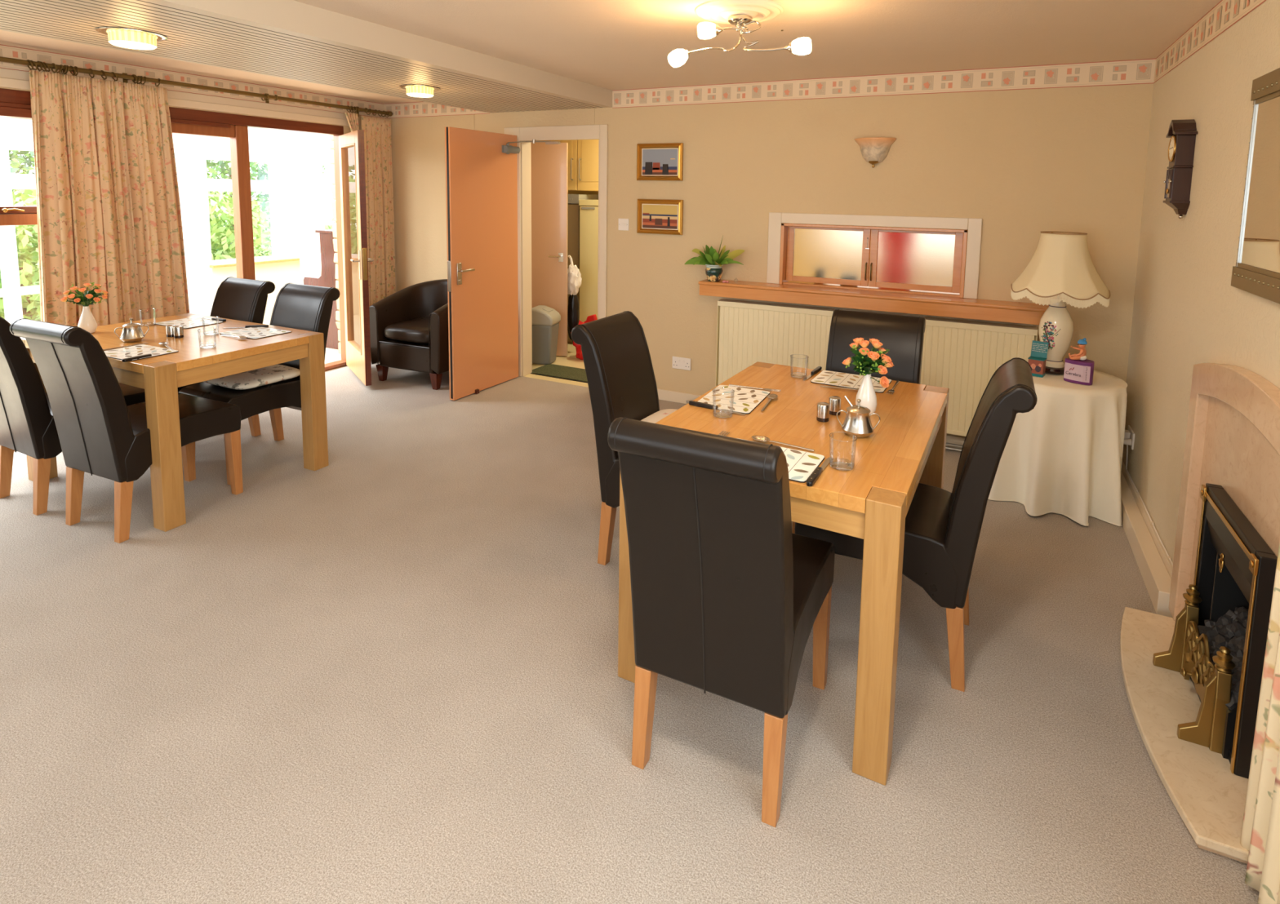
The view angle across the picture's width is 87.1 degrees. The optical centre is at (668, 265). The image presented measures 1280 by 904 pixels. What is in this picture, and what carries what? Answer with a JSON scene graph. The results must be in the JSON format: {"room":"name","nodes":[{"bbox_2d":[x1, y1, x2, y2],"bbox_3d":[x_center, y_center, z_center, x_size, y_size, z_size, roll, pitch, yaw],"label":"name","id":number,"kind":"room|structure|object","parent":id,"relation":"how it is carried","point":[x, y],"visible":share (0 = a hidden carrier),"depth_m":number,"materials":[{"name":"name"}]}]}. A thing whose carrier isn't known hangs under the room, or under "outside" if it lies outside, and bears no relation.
{"room":"dining room","nodes":[
{"label":"dining room","id":0,"kind":"room"},
{"bbox_2d":[0,87,361,347],"bbox_3d":[-4.057,-0.030,3.266,0.270,2.265,6.400,4,7,26],"label":"wall","id":1,"kind":"structure","parent":0,"point":[346,128],"depth_m":5.75,"materials":[{"name":"beige paint"}]},
{"bbox_2d":[0,88,346,451],"bbox_3d":[-3.601,0.017,3.997,0.162,2.030,3.860,4,7,26],"label":"window","id":2,"kind":"structure","parent":1,"relation":"in","point":[14,104],"depth_m":4.89,"materials":[{"name":"brown wood"}]},
{"bbox_2d":[338,129,373,386],"bbox_3d":[-2.463,-0.073,5.279,0.156,1.905,0.745,-3,8,-36],"label":"door","id":3,"kind":"structure","parent":2,"relation":"attached to","point":[357,357],"depth_m":5.10,"materials":[{"name":"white wood"}]},
{"bbox_2d":[0,67,349,126],"bbox_3d":[-3.556,-1.040,3.815,0.030,0.102,4.100,4,7,26],"label":"trim","id":4,"kind":"structure","parent":1,"relation":"attached to","point":[9,78],"depth_m":4.76,"materials":[{"name":"beige paint"}]},
{"bbox_2d":[0,44,384,118],"bbox_3d":[-3.883,-1.090,3.159,0.002,0.128,6.250,4,7,26],"label":"trim","id":5,"kind":"structure","parent":1,"relation":"attached to","point":[10,51],"depth_m":4.48,"materials":[{"name":"beige paper"}]},
{"bbox_2d":[0,56,392,116],"bbox_3d":[-3.764,-1.063,3.267,0.135,0.085,5.942,4,7,26],"label":"curtain rod","id":6,"kind":"object","parent":1,"relation":"attached to","point":[125,77],"visible":0.99,"depth_m":4.41,"materials":[{"name":"gold metal"}]},
{"bbox_2d":[26,59,189,326],"bbox_3d":[-3.376,-0.087,4.115,0.166,2.161,0.804,4,7,26],"label":"curtain","id":7,"kind":"object","parent":6,"relation":"hanging from","point":[108,213],"visible":0.7,"depth_m":4.03,"materials":[{"name":"fabric"}]},
{"bbox_2d":[344,105,395,359],"bbox_3d":[-2.552,-0.254,5.799,0.058,2.161,0.472,4,7,26],"label":"curtain","id":8,"kind":"object","parent":6,"relation":"hanging from","point":[377,131],"visible":0.64,"depth_m":5.83,"materials":[{"name":"fabric"}]},
{"bbox_2d":[328,134,341,354],"bbox_3d":[-2.907,-0.236,6.016,0.290,2.126,0.135,4,7,26],"label":"trim","id":9,"kind":"structure","parent":1,"relation":"attached to","point":[331,143],"depth_m":6.05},
{"bbox_2d":[212,260,300,320],"bbox_3d":[-4.271,0.216,8.591,0.100,0.670,3.000,4,7,26],"label":"wall","id":10,"kind":"structure","parent":0,"point":[280,273],"depth_m":7.79,"materials":[{"name":"beige paint"}]},
{"bbox_2d":[0,117,334,324],"bbox_3d":[-5.551,-0.362,5.807,0.060,2.370,8.800,4,7,26],"label":"window","id":11,"kind":"structure","parent":10,"relation":"in","point":[295,186],"depth_m":7.15,"materials":[{"name":"glass"}]},
{"bbox_2d":[303,229,340,349],"bbox_3d":[-2.980,0.180,7.054,0.630,1.155,1.415,4,7,26],"label":"fence","id":12,"kind":"object","parent":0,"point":[326,279],"visible":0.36,"depth_m":6.40,"materials":[{"name":"brown wood"}]},
{"bbox_2d":[0,0,1221,103],"bbox_3d":[-1.426,-1.042,1.946,6.080,0.120,6.520,4,7,26],"label":"ceiling","id":13,"kind":"structure","parent":0,"point":[612,45],"depth_m":3.16,"materials":[{"name":"beige paint"}]},
{"bbox_2d":[695,0,783,24],"bbox_3d":[0.286,-1.022,2.731,0.356,0.030,0.356,4,7,26],"label":"ceiling rose","id":14,"kind":"object","parent":13,"relation":"attached to","point":[713,11],"visible":0.79,"depth_m":2.66,"materials":[{"name":"beige paint"}]},
{"bbox_2d":[667,13,811,67],"bbox_3d":[0.285,-0.896,2.695,0.565,0.212,0.170,2,6,9],"label":"ceiling light","id":15,"kind":"object","parent":14,"relation":"attached to","point":[706,30],"visible":1,"depth_m":2.67,"materials":[{"name":"white glass"}]},
{"bbox_2d":[0,320,1259,903],"bbox_3d":[-2.106,1.101,4.212,9.100,0.120,9.500,4,7,26],"label":"floor","id":16,"kind":"structure","parent":0,"point":[384,673],"depth_m":1.97,"materials":[{"name":"carpet"}]},
{"bbox_2d":[0,316,145,515],"bbox_3d":[-2.978,0.644,3.307,0.412,0.953,0.687,4,7,26],"label":"dining chair","id":17,"kind":"object","parent":16,"relation":"on","point":[28,427],"visible":0.62,"depth_m":3.08,"materials":[{"name":"black leather"}]},
{"bbox_2d":[9,318,243,543],"bbox_3d":[-2.427,0.678,3.075,0.412,0.953,0.687,4,7,23],"label":"dining chair","id":18,"kind":"object","parent":16,"relation":"on","point":[101,436],"visible":1,"depth_m":2.87,"materials":[{"name":"black leather"}]},
{"bbox_2d":[20,313,328,532],"bbox_3d":[-2.572,0.732,3.537,1.190,0.742,0.820,4,7,25],"label":"dining table","id":19,"kind":"object","parent":16,"relation":"on","point":[161,377],"visible":0.69,"depth_m":3.22,"materials":[{"name":"brown wood"}]},
{"bbox_2d":[77,306,97,333],"bbox_3d":[-3.037,0.282,3.513,0.082,0.141,0.082,4,7,26],"label":"vase","id":20,"kind":"object","parent":19,"relation":"on","point":[87,322],"visible":0.84,"depth_m":3.49,"materials":[{"name":"white ceramic"}]},
{"bbox_2d":[60,282,108,306],"bbox_3d":[-3.034,0.161,3.501,0.187,0.146,0.188,1,6,0],"label":"bunch","id":21,"kind":"object","parent":20,"relation":"in","point":[88,298],"visible":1,"depth_m":3.48,"materials":[{"name":"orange plant"}]},
{"bbox_2d":[114,318,149,342],"bbox_3d":[-2.673,0.319,3.350,0.100,0.116,0.100,1,6,1],"label":"sugar bowl","id":22,"kind":"object","parent":19,"relation":"on","point":[131,331],"visible":1,"depth_m":3.32,"materials":[{"name":"silver metal"}]},
{"bbox_2d":[103,344,178,361],"bbox_3d":[-2.468,0.403,3.118,0.290,0.005,0.210,4,7,24],"label":"place mat","id":23,"kind":"object","parent":19,"relation":"on","point":[122,353],"visible":0.9,"depth_m":3.12,"materials":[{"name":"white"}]},
{"bbox_2d":[154,317,222,328],"bbox_3d":[-2.715,0.325,3.806,0.290,0.005,0.210,4,7,24],"label":"place mat","id":24,"kind":"object","parent":19,"relation":"on","point":[190,322],"visible":0.9,"depth_m":3.80,"materials":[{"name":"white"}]},
{"bbox_2d":[219,327,291,339],"bbox_3d":[-2.200,0.357,3.586,0.290,0.005,0.210,4,7,24],"label":"place mat","id":25,"kind":"object","parent":19,"relation":"on","point":[254,333],"visible":0.99,"depth_m":3.57,"materials":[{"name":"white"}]},
{"bbox_2d":[177,276,275,436],"bbox_3d":[-2.767,0.579,3.987,0.412,0.944,0.687,4,7,26],"label":"dining chair","id":26,"kind":"object","parent":16,"relation":"on","point":[243,300],"visible":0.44,"depth_m":4.11,"materials":[{"name":"black leather"}]},
{"bbox_2d":[178,283,340,485],"bbox_3d":[-2.256,0.612,3.763,0.412,0.944,0.687,4,7,25],"label":"dining chair","id":27,"kind":"object","parent":16,"relation":"on","point":[296,306],"visible":0.56,"depth_m":3.84,"materials":[{"name":"black leather"}]},
{"bbox_2d":[203,364,299,390],"bbox_3d":[-2.279,0.602,3.688,0.390,0.055,0.380,4,7,26],"label":"seat cushion","id":28,"kind":"object","parent":27,"relation":"on","point":[260,377],"visible":0.66,"depth_m":3.58,"materials":[{"name":"white fabric"}]},
{"bbox_2d":[368,279,448,390],"bbox_3d":[-1.913,0.524,5.456,0.707,0.768,0.653,4,7,23],"label":"tub chair","id":29,"kind":"object","parent":16,"relation":"on","point":[409,326],"visible":0.64,"depth_m":5.26,"materials":[{"name":"black leather"}]},
{"bbox_2d":[384,316,430,343],"bbox_3d":[-1.930,0.515,5.414,0.506,0.125,0.550,4,7,23],"label":"seat cushion","id":30,"kind":"object","parent":29,"relation":"on","point":[398,330],"depth_m":5.22,"materials":[{"name":"black leather"}]},
{"bbox_2d":[531,305,560,364],"bbox_3d":[-1.108,0.618,5.967,0.253,0.500,0.220,2,6,12],"label":"pedal bin","id":31,"kind":"object","parent":16,"relation":"on","point":[545,320],"visible":0.87,"depth_m":5.88,"materials":[{"name":"grey plastic"}]},
{"bbox_2d":[530,142,568,355],"bbox_3d":[-1.275,-0.138,6.114,0.706,1.945,0.089,1,6,2],"label":"door","id":32,"kind":"structure","parent":16,"relation":"on","point":[549,162],"depth_m":6.09,"materials":[{"name":"brown paint"}]},
{"bbox_2d":[567,254,582,295],"bbox_3d":[-0.886,0.093,6.245,0.182,0.383,0.105,4,7,26],"label":"plastic bag","id":33,"kind":"object","parent":32,"relation":"hanging from","point":[574,278],"visible":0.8,"depth_m":6.21,"materials":[{"name":"white plastic"}]},
{"bbox_2d":[530,364,587,382],"bbox_3d":[-0.785,0.907,5.631,0.770,0.008,0.340,4,7,26],"label":"door mat","id":34,"kind":"object","parent":16,"relation":"on","point":[563,372],"visible":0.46,"depth_m":5.64,"materials":[{"name":"green carpet"}]},
{"bbox_2d":[567,293,579,342],"bbox_3d":[-0.895,0.484,6.330,0.124,0.519,0.102,4,7,26],"label":"umbrella","id":35,"kind":"object","parent":16,"relation":"on","point":[573,308],"visible":0.69,"depth_m":6.29,"materials":[{"name":"black fabric"}]},
{"bbox_2d":[567,194,598,343],"bbox_3d":[-1.009,0.009,6.994,0.575,1.495,0.608,4,7,26],"label":"freezer","id":36,"kind":"object","parent":16,"relation":"on","point":[573,207],"visible":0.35,"depth_m":6.60,"materials":[{"name":"metal"}]},
{"bbox_2d":[578,200,598,322],"bbox_3d":[-0.476,0.073,6.717,0.600,1.445,0.608,4,7,26],"label":"fridge","id":37,"kind":"object","parent":16,"relation":"on","point":[588,209],"visible":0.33,"depth_m":6.52,"materials":[{"name":"metal"}]},
{"bbox_2d":[571,311,659,565],"bbox_3d":[-0.009,0.732,2.800,0.687,0.988,0.412,4,7,27],"label":"dining chair","id":38,"kind":"object","parent":16,"relation":"on","point":[620,371],"visible":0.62,"depth_m":2.75,"materials":[{"name":"black leather"}]},
{"bbox_2d":[640,408,676,423],"bbox_3d":[0.035,0.695,2.779,0.360,0.100,0.450,4,7,26],"label":"seat cushion","id":39,"kind":"object","parent":38,"relation":"on","point":[657,416],"visible":0.14,"depth_m":2.86,"materials":[{"name":"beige fabric"}]},
{"bbox_2d":[607,417,835,827],"bbox_3d":[0.179,0.838,1.844,0.412,0.988,0.687,4,7,26],"label":"dining chair","id":40,"kind":"object","parent":16,"relation":"on","point":[727,601],"visible":1,"depth_m":1.62,"materials":[{"name":"black leather"}]},
{"bbox_2d":[617,361,949,786],"bbox_3d":[0.485,0.897,2.416,0.820,0.760,1.190,4,7,28],"label":"dining table","id":41,"kind":"object","parent":16,"relation":"on","point":[870,502],"visible":0.63,"depth_m":1.95,"materials":[{"name":"brown wood"}]},
{"bbox_2d":[711,387,734,418],"bbox_3d":[0.188,0.475,2.318,0.077,0.089,0.077,4,7,26],"label":"tumbler","id":42,"kind":"object","parent":41,"relation":"on","point":[719,415],"visible":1,"depth_m":2.33,"materials":[{"name":"clear glass"}]},
{"bbox_2d":[694,385,770,414],"bbox_3d":[0.242,0.497,2.512,0.210,0.005,0.290,4,7,24],"label":"place mat","id":43,"kind":"object","parent":41,"relation":"on","point":[745,400],"visible":0.91,"depth_m":2.50,"materials":[{"name":"white plastic"}]},
{"bbox_2d":[737,438,824,483],"bbox_3d":[0.284,0.559,1.945,0.290,0.005,0.210,4,7,28],"label":"place mat","id":44,"kind":"object","parent":41,"relation":"on","point":[801,464],"visible":0.4,"depth_m":1.91,"materials":[{"name":"white plastic"}]},
{"bbox_2d":[816,402,829,422],"bbox_3d":[0.526,0.499,2.290,0.042,0.058,0.042,4,7,26],"label":"shaker","id":45,"kind":"object","parent":41,"relation":"on","point":[823,408],"visible":1,"depth_m":2.27,"materials":[{"name":"silver metal"}]},
{"bbox_2d":[829,431,857,471],"bbox_3d":[0.491,0.525,1.896,0.077,0.089,0.077,4,7,26],"label":"tumbler","id":46,"kind":"object","parent":41,"relation":"on","point":[842,466],"visible":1,"depth_m":1.91,"materials":[{"name":"clear glass"}]},
{"bbox_2d":[810,370,891,393],"bbox_3d":[0.756,0.477,2.779,0.290,0.005,0.210,4,7,28],"label":"place mat","id":47,"kind":"object","parent":41,"relation":"on","point":[825,377],"visible":0.78,"depth_m":2.78,"materials":[{"name":"white plastic"}]},
{"bbox_2d":[835,395,879,438],"bbox_3d":[0.609,0.483,2.159,0.100,0.121,0.101,-3,7,-32],"label":"sugar bowl","id":48,"kind":"object","parent":41,"relation":"on","point":[857,422],"visible":0.98,"depth_m":2.13,"materials":[{"name":"silver metal"}]},
{"bbox_2d":[855,373,876,413],"bbox_3d":[0.699,0.451,2.374,0.074,0.141,0.074,4,7,26],"label":"vase","id":49,"kind":"object","parent":41,"relation":"on","point":[866,393],"visible":0.68,"depth_m":2.35,"materials":[{"name":"white ceramic"}]},
{"bbox_2d":[841,337,893,387],"bbox_3d":[0.706,0.336,2.354,0.141,0.153,0.154,-2,7,-27],"label":"bunch","id":50,"kind":"object","parent":49,"relation":"in","point":[876,362],"visible":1,"depth_m":2.33,"materials":[{"name":"orange plant"}]},
{"bbox_2d":[791,309,925,533],"bbox_3d":[0.833,0.736,2.902,0.412,0.988,0.687,4,7,26],"label":"dining chair","id":51,"kind":"object","parent":16,"relation":"on","point":[903,335],"visible":0.35,"depth_m":3.05,"materials":[{"name":"black leather"}]},
{"bbox_2d":[794,357,1037,692],"bbox_3d":[0.825,0.801,2.297,0.687,0.988,0.412,4,7,26],"label":"dining chair","id":52,"kind":"object","parent":16,"relation":"on","point":[943,527],"visible":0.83,"depth_m":2.07,"materials":[{"name":"black leather"}]},
{"bbox_2d":[1120,607,1248,864],"bbox_3d":[1.513,1.320,2.001,0.250,0.042,0.994,4,7,26],"label":"hearth","id":53,"kind":"object","parent":16,"relation":"on","point":[1210,800],"visible":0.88,"depth_m":1.83,"materials":[{"name":"beige stone"}]},
{"bbox_2d":[1152,584,1235,754],"bbox_3d":[1.537,1.155,1.978,0.106,0.293,0.374,4,7,26],"label":"fire fret","id":54,"kind":"object","parent":53,"relation":"on","point":[1188,655],"visible":1,"depth_m":1.90,"materials":[{"name":"gold metal"}]},
{"bbox_2d":[1191,607,1248,759],"bbox_3d":[1.631,1.175,1.926,0.173,0.267,0.389,4,7,26],"label":"coals","id":55,"kind":"object","parent":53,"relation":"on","point":[1229,630],"visible":0.3,"depth_m":1.97,"materials":[{"name":"black stone"}]},
{"bbox_2d":[1193,483,1277,779],"bbox_3d":[1.651,1.010,1.902,0.178,0.600,0.496,4,7,26],"label":"fireplace","id":56,"kind":"object","parent":53,"relation":"on","point":[1246,570],"visible":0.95,"depth_m":1.80,"materials":[{"name":"black metal"}]},
{"bbox_2d":[1205,517,1251,603],"bbox_3d":[1.598,0.847,1.912,0.024,0.080,0.430,4,7,26],"label":"hood","id":57,"kind":"object","parent":56,"relation":"attached to","point":[1214,540],"depth_m":1.92,"materials":[{"name":"black metal"}]},
{"bbox_3d":[2.002,0.877,3.483,0.564,0.622,0.564,4,7,26],"label":"table","id":58,"kind":"object","parent":16,"relation":"on","visible":0},
{"bbox_2d":[987,361,1127,526],"bbox_3d":[1.941,0.876,3.467,0.671,0.623,0.669,4,7,26],"label":"tablecloth","id":59,"kind":"object","parent":58,"relation":"on","point":[1063,455],"visible":0.71,"depth_m":3.22,"materials":[{"name":"beige fabric"}]},
{"bbox_2d":[1027,340,1048,377],"bbox_3d":[1.892,0.478,3.445,0.076,0.168,0.081,6,8,40],"label":"box","id":60,"kind":"object","parent":59,"relation":"on","point":[1037,361],"visible":1,"depth_m":3.44,"materials":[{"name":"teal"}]},
{"bbox_2d":[1010,231,1110,375],"bbox_3d":[2.011,0.194,3.473,0.442,0.731,0.442,-1,6,-19],"label":"table lamp","id":61,"kind":"object","parent":59,"relation":"on","point":[1061,263],"visible":0.98,"depth_m":3.36,"materials":[{"name":"beige fabric"}]},
{"bbox_2d":[1063,357,1094,385],"bbox_3d":[2.029,0.522,3.322,0.099,0.112,0.127,-5,9,-44],"label":"box","id":62,"kind":"object","parent":59,"relation":"on","point":[1076,371],"visible":1,"depth_m":3.29,"materials":[{"name":"purple cardboard"}]},
{"bbox_2d":[1068,337,1087,360],"bbox_3d":[2.024,0.410,3.320,0.076,0.113,0.071,4,7,27],"label":"figurine","id":63,"kind":"object","parent":62,"relation":"on","point":[1082,356],"visible":1,"depth_m":3.30,"materials":[{"name":"orange ceramic"}]},
{"bbox_2d":[387,83,1153,437],"bbox_3d":[-0.046,-0.141,4.937,6.080,2.265,0.120,4,7,26],"label":"wall","id":64,"kind":"structure","parent":0,"point":[1025,162],"depth_m":4.28,"materials":[{"name":"beige paint"}]},
{"bbox_2d":[0,0,612,112],"bbox_3d":[-2.294,-0.984,2.393,1.148,0.122,6.250,4,7,26],"label":"ceiling","id":65,"kind":"structure","parent":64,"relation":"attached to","point":[290,39],"depth_m":3.11,"materials":[{"name":"beige paint"}]},
{"bbox_2d":[95,26,167,49],"bbox_3d":[-2.225,-0.936,2.794,0.234,0.055,0.234,4,7,26],"label":"recessed light","id":66,"kind":"object","parent":65,"relation":"attached to","point":[132,38],"visible":1,"depth_m":2.74,"materials":[{"name":"white glass"}]},
{"bbox_2d":[108,40,156,49],"bbox_3d":[-2.226,-0.914,2.797,0.158,0.010,0.158,4,7,26],"label":"diffuser","id":67,"kind":"object","parent":66,"relation":"attached to","point":[132,44],"depth_m":2.77,"materials":[{"name":"beige glass"}]},
{"bbox_2d":[400,84,439,97],"bbox_3d":[-1.529,-1.069,4.139,0.234,0.055,0.234,4,7,26],"label":"recessed light","id":68,"kind":"object","parent":65,"relation":"attached to","point":[415,91],"visible":1,"depth_m":4.08,"materials":[{"name":"white glass"}]},
{"bbox_2d":[383,101,489,118],"bbox_3d":[-1.982,-1.330,5.696,1.195,0.128,0.002,4,7,26],"label":"trim","id":69,"kind":"structure","parent":64,"relation":"attached to","point":[408,109],"depth_m":5.75,"materials":[{"name":"beige paper"}]},
{"bbox_2d":[444,126,559,400],"bbox_3d":[-1.298,-0.031,5.141,0.900,1.944,0.362,-4,8,-39],"label":"door","id":70,"kind":"structure","parent":64,"relation":"in","point":[482,166],"depth_m":5.01,"materials":[{"name":"brown paint"}]},
{"bbox_2d":[504,124,608,377],"bbox_3d":[-0.872,-0.075,5.337,0.958,2.020,0.138,4,7,26],"label":"trim","id":71,"kind":"structure","parent":64,"relation":"attached to","point":[600,132],"depth_m":5.36,"materials":[{"name":"beige paint"}]},
{"bbox_2d":[636,142,683,180],"bbox_3d":[-0.064,-0.740,4.805,0.360,0.262,0.026,4,7,26],"label":"picture","id":72,"kind":"object","parent":64,"relation":"attached to","point":[655,162],"visible":1,"depth_m":4.80,"materials":[{"name":"gold metal"}]},
{"bbox_2d":[642,148,677,174],"bbox_3d":[-0.063,-0.740,4.807,0.280,0.182,0.001,4,7,26],"label":"painting","id":73,"kind":"object","parent":72,"relation":"attached to","point":[655,161],"depth_m":4.81,"materials":[{"name":"multicoloured"}]},
{"bbox_2d":[636,199,683,235],"bbox_3d":[-0.064,-0.352,4.843,0.360,0.248,0.026,4,7,26],"label":"picture","id":74,"kind":"object","parent":64,"relation":"attached to","point":[658,216],"visible":1,"depth_m":4.84,"materials":[{"name":"gold metal"}]},
{"bbox_2d":[642,204,677,229],"bbox_3d":[-0.063,-0.352,4.845,0.280,0.168,0.001,4,7,26],"label":"painting","id":75,"kind":"object","parent":74,"relation":"attached to","point":[654,216],"depth_m":4.84,"materials":[{"name":"multicoloured"}]},
{"bbox_2d":[671,356,691,370],"bbox_3d":[0.095,0.711,4.878,0.148,0.088,0.013,4,7,26],"label":"power socket","id":76,"kind":"object","parent":64,"relation":"attached to","point":[682,363],"visible":1,"depth_m":4.87,"materials":[{"name":"white plastic"}]},
{"bbox_2d":[657,388,965,448],"bbox_3d":[1.010,1.029,4.460,3.322,0.078,0.016,4,7,26],"label":"baseboard","id":77,"kind":"structure","parent":64,"relation":"attached to","point":[664,395],"depth_m":4.89,"materials":[{"name":"beige paint"}]},
{"bbox_2d":[685,298,1037,452],"bbox_3d":[1.114,0.683,4.289,2.190,0.794,0.091,4,7,26],"label":"radiator","id":78,"kind":"object","parent":64,"relation":"attached to","point":[960,357],"visible":0.36,"depth_m":4.04,"materials":[{"name":"beige metal"}]},
{"bbox_2d":[778,222,967,297],"bbox_3d":[1.280,-0.048,4.287,1.130,0.408,0.140,4,7,26],"label":"window","id":79,"kind":"structure","parent":64,"relation":"in","point":[907,260],"depth_m":4.27,"materials":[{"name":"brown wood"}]},
{"bbox_2d":[698,279,1048,324],"bbox_3d":[1.182,0.211,4.201,2.090,0.095,0.185,4,7,26],"label":"shelf","id":80,"kind":"object","parent":64,"relation":"attached to","point":[1032,313],"visible":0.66,"depth_m":4.07,"materials":[{"name":"brown wood"}]},
{"bbox_2d":[684,238,744,281],"bbox_3d":[0.310,-0.049,4.554,0.298,0.317,0.319,-2,7,-23],"label":"potted plant","id":81,"kind":"object","parent":80,"relation":"on","point":[713,261],"visible":1,"depth_m":4.53,"materials":[{"name":"green plant"}]},
{"bbox_2d":[766,212,982,298],"bbox_3d":[1.249,-0.079,4.233,1.292,0.477,0.018,4,7,26],"label":"trim","id":82,"kind":"structure","parent":64,"relation":"attached to","point":[974,225],"depth_m":4.15,"materials":[{"name":"beige paint"}]},
{"bbox_2d":[854,137,896,167],"bbox_3d":[1.256,-0.691,4.122,0.253,0.179,0.102,4,7,26],"label":"wall light","id":83,"kind":"object","parent":64,"relation":"attached to","point":[873,150],"visible":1,"depth_m":4.11,"materials":[{"name":"white glass"}]},
{"bbox_2d":[612,57,1155,107],"bbox_3d":[1.065,-1.120,4.227,3.287,0.128,0.002,4,7,26],"label":"trim","id":84,"kind":"structure","parent":64,"relation":"attached to","point":[1141,71],"depth_m":4.05,"materials":[{"name":"beige paper"}]},
{"bbox_2d":[1122,0,1279,563],"bbox_3d":[1.193,0.333,0.735,0.150,2.265,6.400,4,7,26],"label":"wall","id":85,"kind":"structure","parent":0,"point":[1188,312],"depth_m":2.62,"materials":[{"name":"paint"}]},
{"bbox_2d":[1120,460,1173,617],"bbox_3d":[2.157,1.163,3.112,0.075,0.140,1.450,4,7,26],"label":"baseboard","id":86,"kind":"structure","parent":85,"relation":"attached to","point":[1155,567],"depth_m":2.80,"materials":[{"name":"beige paint"}]},
{"bbox_2d":[1163,119,1198,218],"bbox_3d":[2.098,-0.395,2.768,0.076,0.404,0.156,4,7,26],"label":"wall clock","id":87,"kind":"object","parent":85,"relation":"attached to","point":[1182,133],"visible":1,"depth_m":2.73,"materials":[{"name":"brown wood"}]},
{"bbox_2d":[1165,119,1198,137],"bbox_3d":[2.101,-0.563,2.750,0.076,0.066,0.156,4,7,26],"label":"hood","id":88,"kind":"object","parent":87,"relation":"attached to","point":[1184,128],"depth_m":2.72,"materials":[{"name":"brown wood"}]},
{"bbox_2d":[1153,0,1266,83],"bbox_3d":[1.175,-0.741,0.721,0.002,0.128,6.250,4,7,26],"label":"trim","id":89,"kind":"structure","parent":85,"relation":"attached to","point":[1225,13],"depth_m":2.68,"materials":[{"name":"beige paper"}]},
{"bbox_2d":[1168,363,1279,621],"bbox_3d":[1.614,0.810,1.901,0.045,0.998,1.110,4,7,26],"label":"fireplace surround","id":90,"kind":"object","parent":85,"relation":"attached to","point":[1233,440],"visible":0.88,"depth_m":2.05,"materials":[{"name":"beige stone"}]},
{"bbox_2d":[1231,67,1279,303],"bbox_3d":[1.573,-0.208,1.649,0.026,0.633,0.965,4,7,26],"label":"mirror","id":91,"kind":"object","parent":85,"relation":"attached to","point":[1256,271],"visible":1,"depth_m":1.94,"materials":[{"name":"grey mirror"}]},
{"bbox_2d":[1240,541,1279,903],"bbox_3d":[1.208,0.336,1.156,0.058,2.130,0.676,4,7,26],"label":"curtain","id":92,"kind":"object","parent":85,"relation":"hanging from","point":[1260,830],"visible":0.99,"depth_m":1.46,"materials":[{"name":"fabric"}]},
{"bbox_2d":[1191,678,1237,759],"bbox_3d":[1.632,1.188,1.929,0.135,0.240,0.380,4,7,26],"label":"andiron","id":93,"kind":"object","parent":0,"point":[1230,720],"depth_m":1.79,"materials":[{"name":"gold metal"}]},
{"bbox_3d":[0.549,-1.433,5.663,5.900,0.100,1.930,4,7,26],"label":"ceiling","id":94,"kind":"structure","parent":0,"visible":0},
{"bbox_2d":[535,139,577,191],"bbox_3d":[-1.061,-1.142,6.860,0.505,0.750,0.389,4,7,26],"label":"upper cabinet","id":95,"kind":"object","parent":94,"relation":"attached to","point":[572,144],"visible":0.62,"depth_m":6.64,"materials":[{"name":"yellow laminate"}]},
{"bbox_2d":[577,139,598,191],"bbox_3d":[-0.602,-1.110,6.639,0.505,0.750,0.389,4,7,26],"label":"upper cabinet","id":96,"kind":"object","parent":94,"relation":"attached to","point":[587,149],"visible":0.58,"depth_m":6.57,"materials":[{"name":"yellow laminate"}]},
{"label":"outside","id":97,"kind":"structure","parent":0,"visible":0},
{"bbox_2d":[27,224,332,320],"bbox_3d":[-13.338,0.266,11.017,18.500,0.100,36.000,4,7,26],"label":"garden","id":98,"kind":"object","parent":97,"point":[331,225],"depth_m":16.97,"materials":[{"name":"green plant"}]},
{"bbox_2d":[0,189,40,320],"bbox_3d":[-6.878,-0.072,7.150,1.642,1.620,1.664,4,7,26],"label":"shrub","id":99,"kind":"object","parent":98,"relation":"on","point":[28,255],"visible":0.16,"depth_m":6.90,"materials":[{"name":"green plant"}]},
{"bbox_2d":[8,150,35,266],"bbox_3d":[-9.074,-1.451,8.631,3.068,3.972,3.046,4,7,26],"label":"tree","id":100,"kind":"object","parent":98,"relation":"on","point":[15,161],"visible":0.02,"depth_m":8.72,"materials":[{"name":"green plant"}]},
{"bbox_2d":[207,177,271,260],"bbox_3d":[-6.319,-0.369,8.997,1.824,1.835,1.857,4,7,26],"label":"shrub","id":101,"kind":"object","parent":98,"relation":"on","point":[219,233],"visible":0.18,"depth_m":8.94,"materials":[{"name":"green plant"}]},
{"bbox_2d":[206,160,325,258],"bbox_3d":[-7.722,-1.790,11.865,3.036,4.000,3.054,4,7,26],"label":"tree","id":102,"kind":"object","parent":98,"relation":"on","point":[224,169],"visible":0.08,"depth_m":11.42,"materials":[{"name":"green plant"}]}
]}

